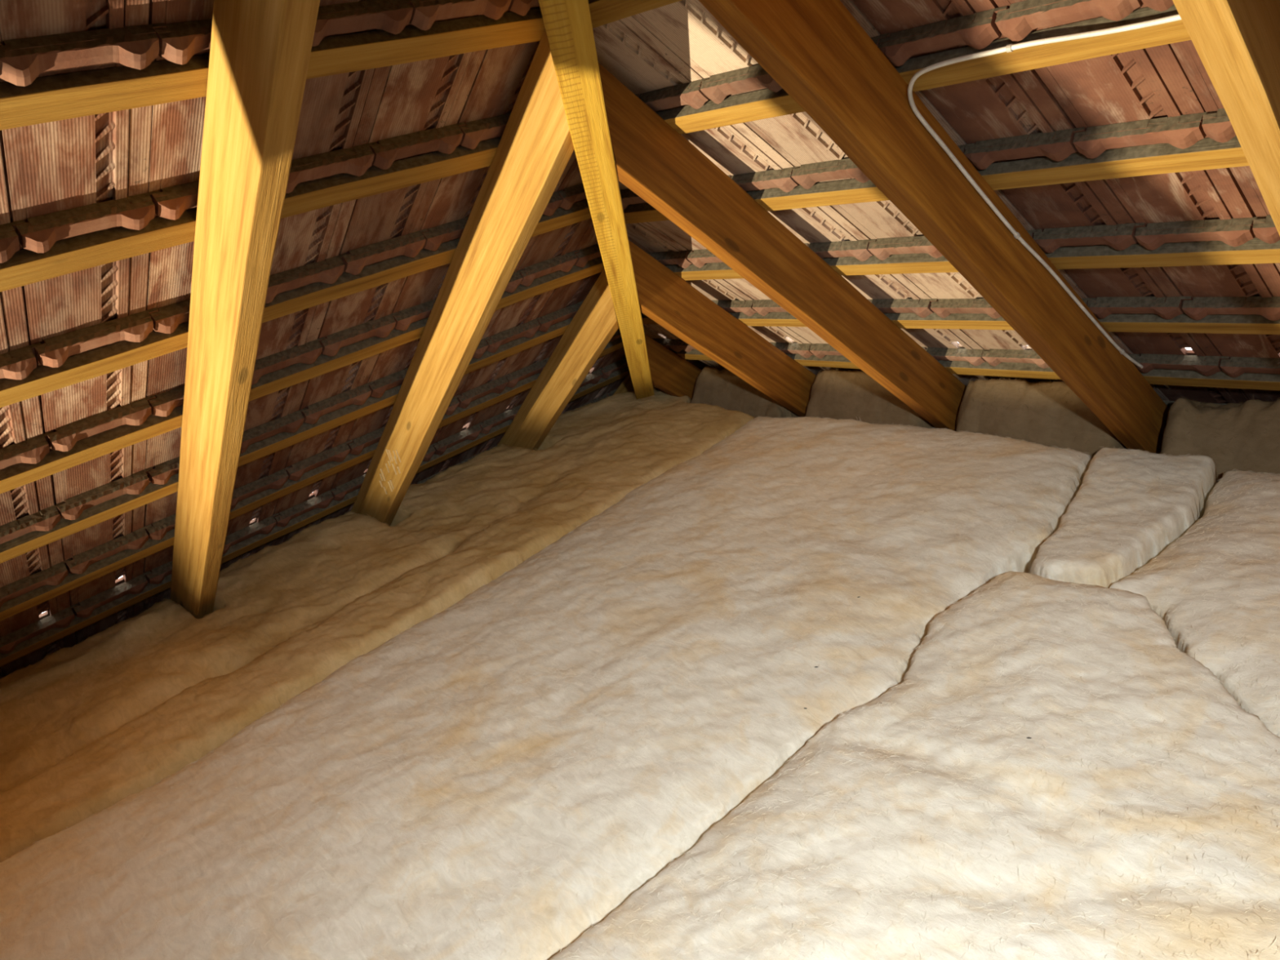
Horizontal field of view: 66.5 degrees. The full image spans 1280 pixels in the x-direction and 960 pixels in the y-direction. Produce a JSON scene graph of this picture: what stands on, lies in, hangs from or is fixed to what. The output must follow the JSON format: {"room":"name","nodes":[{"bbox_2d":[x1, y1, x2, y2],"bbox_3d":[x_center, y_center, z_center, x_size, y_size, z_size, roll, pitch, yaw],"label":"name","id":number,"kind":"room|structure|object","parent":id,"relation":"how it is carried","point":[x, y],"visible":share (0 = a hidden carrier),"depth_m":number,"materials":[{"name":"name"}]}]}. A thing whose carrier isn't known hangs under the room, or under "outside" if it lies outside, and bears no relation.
{"room":"attic","nodes":[
{"label":"attic","id":0,"kind":"room"},
{"bbox_2d":[0,0,628,678],"bbox_3d":[-0.788,-0.314,2.701,4.162,1.928,2.530,-29,26,-36],"label":"roof tiles","id":1,"kind":"object","parent":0,"point":[60,180],"visible":0.5,"depth_m":2.04,"materials":[{"name":"ceramic"}]},
{"bbox_2d":[170,0,319,619],"bbox_3d":[-0.924,-0.220,2.096,0.056,2.252,2.754,-29,26,-36],"label":"rafter","id":2,"kind":"object","parent":1,"relation":"attached to","point":[260,50],"visible":0.84,"depth_m":1.66,"materials":[{"name":"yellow wood"}]},
{"bbox_2d":[0,136,502,292],"bbox_3d":[-0.945,-0.377,1.633,2.368,0.057,0.063,-29,26,-36],"label":"batten","id":3,"kind":"object","parent":1,"relation":"attached to","point":[91,250],"visible":0.6,"depth_m":1.73,"materials":[{"name":"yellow wood"}]},
{"bbox_2d":[0,7,545,130],"bbox_3d":[-0.887,-0.488,1.294,2.138,0.057,0.063,-29,26,-36],"label":"batten","id":4,"kind":"object","parent":1,"relation":"attached to","point":[47,99],"visible":0.7,"depth_m":1.46,"materials":[{"name":"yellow wood"}]},
{"bbox_2d":[0,199,591,408],"bbox_3d":[-1.003,-0.267,1.971,2.598,0.057,0.063,-29,26,-36],"label":"batten","id":5,"kind":"object","parent":1,"relation":"attached to","point":[86,366],"visible":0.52,"depth_m":2.12,"materials":[{"name":"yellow wood"}]},
{"bbox_2d":[0,256,604,493],"bbox_3d":[-1.060,-0.160,2.300,2.822,0.057,0.062,-29,26,-36],"label":"batten","id":6,"kind":"object","parent":1,"relation":"attached to","point":[15,476],"visible":0.6,"depth_m":2.40,"materials":[{"name":"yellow wood"}]},
{"bbox_2d":[0,303,615,563],"bbox_3d":[-1.119,-0.048,2.643,3.054,0.057,0.063,-29,26,-36],"label":"batten","id":7,"kind":"object","parent":1,"relation":"attached to","point":[92,516],"visible":0.48,"depth_m":2.69,"materials":[{"name":"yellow wood"}]},
{"bbox_2d":[0,337,623,621],"bbox_3d":[-1.178,0.064,2.987,3.289,0.057,0.062,-29,26,-36],"label":"batten","id":8,"kind":"object","parent":1,"relation":"attached to","point":[26,601],"visible":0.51,"depth_m":2.96,"materials":[{"name":"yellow wood"}]},
{"bbox_2d":[0,366,629,666],"bbox_3d":[-1.236,0.174,3.326,3.519,0.058,0.063,-29,26,-36],"label":"batten","id":9,"kind":"object","parent":1,"relation":"attached to","point":[27,646],"visible":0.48,"depth_m":3.26,"materials":[{"name":"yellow wood"}]},
{"bbox_2d":[351,29,573,526],"bbox_3d":[-0.657,-0.259,2.882,0.052,1.635,1.966,-29,26,-36],"label":"rafter","id":10,"kind":"object","parent":1,"relation":"attached to","point":[535,147],"visible":0.87,"depth_m":2.37,"materials":[{"name":"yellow wood"}]},
{"bbox_2d":[497,268,618,450],"bbox_3d":[-0.380,-0.302,3.694,0.048,0.999,1.154,-29,26,-36],"label":"rafter","id":11,"kind":"object","parent":1,"relation":"attached to","point":[594,323],"visible":0.69,"depth_m":3.45,"materials":[{"name":"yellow wood"}]},
{"bbox_2d":[613,372,634,395],"bbox_3d":[-0.100,-0.335,4.505,0.052,0.390,0.350,-29,26,-36],"label":"rafter","id":12,"kind":"object","parent":1,"relation":"attached to","point":[626,386],"visible":0.15,"depth_m":4.35,"materials":[{"name":"brown wood"}]},
{"bbox_2d":[592,0,1279,408],"bbox_3d":[0.512,-0.585,2.811,2.371,2.122,4.483,-29,26,-36],"label":"roof tiles","id":13,"kind":"object","parent":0,"point":[675,55],"visible":0.31,"depth_m":2.00,"materials":[{"name":"ceramic"}]},
{"bbox_2d":[537,0,654,399],"bbox_3d":[-0.126,-0.792,1.692,0.079,2.654,4.220,-13,21,1],"label":"rafter","id":14,"kind":"object","parent":13,"relation":"attached to","point":[568,26],"visible":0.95,"depth_m":2.01,"materials":[{"name":"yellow wood"}]},
{"bbox_2d":[587,0,681,28],"bbox_3d":[0.520,-0.778,1.202,0.061,0.059,2.017,-29,26,-36],"label":"batten","id":15,"kind":"object","parent":13,"relation":"attached to","point":[602,12],"visible":0.54,"depth_m":1.80,"materials":[{"name":"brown wood"}]},
{"bbox_2d":[644,334,702,399],"bbox_3d":[0.332,-0.368,4.157,0.738,0.779,0.052,-29,26,-36],"label":"rafter","id":16,"kind":"object","parent":13,"relation":"attached to","point":[672,374],"visible":0.23,"depth_m":3.92,"materials":[{"name":"brown wood"}]},
{"bbox_2d":[628,240,816,417],"bbox_3d":[0.510,-0.401,3.489,1.248,1.243,0.054,-29,26,-36],"label":"rafter","id":17,"kind":"object","parent":13,"relation":"attached to","point":[664,297],"visible":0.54,"depth_m":3.21,"materials":[{"name":"brown wood"}]},
{"bbox_2d":[598,62,966,431],"bbox_3d":[0.685,-0.431,2.828,1.753,1.707,0.056,-29,26,-36],"label":"rafter","id":18,"kind":"object","parent":13,"relation":"attached to","point":[652,159],"visible":0.74,"depth_m":2.42,"materials":[{"name":"brown wood"}]},
{"bbox_2d":[655,4,1191,134],"bbox_3d":[0.648,-0.686,1.548,0.061,0.060,2.320,-29,26,-36],"label":"batten","id":19,"kind":"object","parent":13,"relation":"attached to","point":[763,104],"visible":0.49,"depth_m":1.61,"materials":[{"name":"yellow wood"}]},
{"bbox_2d":[698,0,1169,453],"bbox_3d":[0.861,-0.465,2.169,2.259,2.164,0.056,-29,26,-36],"label":"rafter","id":20,"kind":"object","parent":13,"relation":"attached to","point":[816,51],"visible":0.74,"depth_m":1.83,"materials":[{"name":"brown wood"}]},
{"bbox_2d":[623,135,1248,223],"bbox_3d":[0.773,-0.596,1.885,0.061,0.060,2.616,-29,26,-36],"label":"batten","id":21,"kind":"object","parent":13,"relation":"attached to","point":[1207,153],"visible":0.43,"depth_m":1.85,"materials":[{"name":"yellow wood"}]},
{"bbox_2d":[640,311,1279,334],"bbox_3d":[1.025,-0.416,2.561,0.062,0.059,3.211,-29,26,-36],"label":"batten","id":22,"kind":"object","parent":13,"relation":"attached to","point":[1113,322],"visible":0.44,"depth_m":2.38,"materials":[{"name":"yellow wood"}]},
{"bbox_2d":[664,237,1279,280],"bbox_3d":[0.901,-0.505,2.228,0.062,0.059,2.918,-29,26,-36],"label":"batten","id":23,"kind":"object","parent":13,"relation":"attached to","point":[1255,251],"visible":0.44,"depth_m":2.11,"materials":[{"name":"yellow wood"}]},
{"bbox_2d":[668,348,1279,390],"bbox_3d":[1.150,-0.327,2.897,0.061,0.059,3.505,-29,26,-36],"label":"batten","id":24,"kind":"object","parent":13,"relation":"attached to","point":[1264,381],"visible":0.43,"depth_m":2.85,"materials":[{"name":"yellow wood"}]},
{"bbox_2d":[907,13,1181,389],"bbox_3d":[1.188,-0.442,2.075,1.296,1.085,0.532,-29,26,-36],"label":"cable","id":25,"kind":"object","parent":13,"relation":"attached to","point":[1011,47],"visible":0.89,"depth_m":1.68,"materials":[{"name":"white plastic"}]},
{"bbox_2d":[1172,0,1279,235],"bbox_3d":[1.036,-0.498,1.507,2.763,2.623,0.058,-29,26,-36],"label":"rafter","id":26,"kind":"object","parent":13,"relation":"attached to","point":[1237,42],"visible":1,"depth_m":1.24,"materials":[{"name":"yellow wood"}]},
{"bbox_3d":[-0.313,1.832,-0.164,9.600,0.080,8.500,-29,26,-36],"label":"floor","id":27,"kind":"structure","parent":0,"visible":0},
{"bbox_2d":[0,386,755,862],"bbox_3d":[-1.323,0.686,2.688,4.646,0.388,1.065,-29,26,-36],"label":"insulation batt","id":28,"kind":"object","parent":27,"relation":"on","point":[100,720],"visible":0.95,"depth_m":2.82,"materials":[{"name":"beige fabric"}]},
{"bbox_2d":[0,415,1091,959],"bbox_3d":[-0.623,0.851,1.831,4.534,0.402,1.399,-29,26,-36],"label":"insulation batt","id":29,"kind":"object","parent":27,"relation":"on","point":[495,778],"visible":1,"depth_m":2.00,"materials":[{"name":"white fabric"}]},
{"bbox_2d":[689,366,799,417],"bbox_3d":[0.449,-0.229,3.858,0.248,0.470,0.475,-29,26,-36],"label":"insulation","id":30,"kind":"object","parent":27,"relation":"on","point":[724,388],"visible":0.33,"depth_m":3.79},
{"bbox_2d":[804,368,936,428],"bbox_3d":[0.837,-0.164,3.428,0.245,0.496,0.512,-29,26,-36],"label":"insulation","id":31,"kind":"object","parent":27,"relation":"on","point":[836,394],"visible":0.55,"depth_m":3.34},
{"bbox_2d":[549,571,1279,959],"bbox_3d":[0.232,1.019,0.859,3.040,0.430,1.464,-29,26,-36],"label":"insulation batt","id":32,"kind":"object","parent":27,"relation":"on","point":[1138,817],"visible":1,"depth_m":1.48,"materials":[{"name":"white fabric"}]},
{"bbox_2d":[955,377,1127,459],"bbox_3d":[1.247,-0.090,2.997,0.250,0.495,0.504,-29,26,-36],"label":"insulation","id":33,"kind":"object","parent":27,"relation":"on","point":[1050,414],"visible":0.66,"depth_m":2.88},
{"bbox_2d":[1030,446,1216,587],"bbox_3d":[1.187,0.221,2.393,0.290,0.386,0.698,5,27,39],"label":"insulation batt","id":34,"kind":"object","parent":27,"relation":"on","point":[1129,505],"visible":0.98,"depth_m":2.29,"materials":[{"name":"white fabric"}]},
{"bbox_2d":[1109,469,1279,737],"bbox_3d":[1.551,0.538,1.344,1.820,0.404,1.918,-29,26,-36],"label":"insulation batt","id":35,"kind":"object","parent":27,"relation":"on","point":[1215,588],"visible":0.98,"depth_m":1.95,"materials":[{"name":"white fabric"}]},
{"bbox_2d":[1160,394,1279,483],"bbox_3d":[1.655,-0.004,2.565,0.249,0.474,0.504,-29,26,-36],"label":"insulation","id":36,"kind":"object","parent":27,"relation":"on","point":[1245,436],"visible":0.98,"depth_m":2.53}
]}

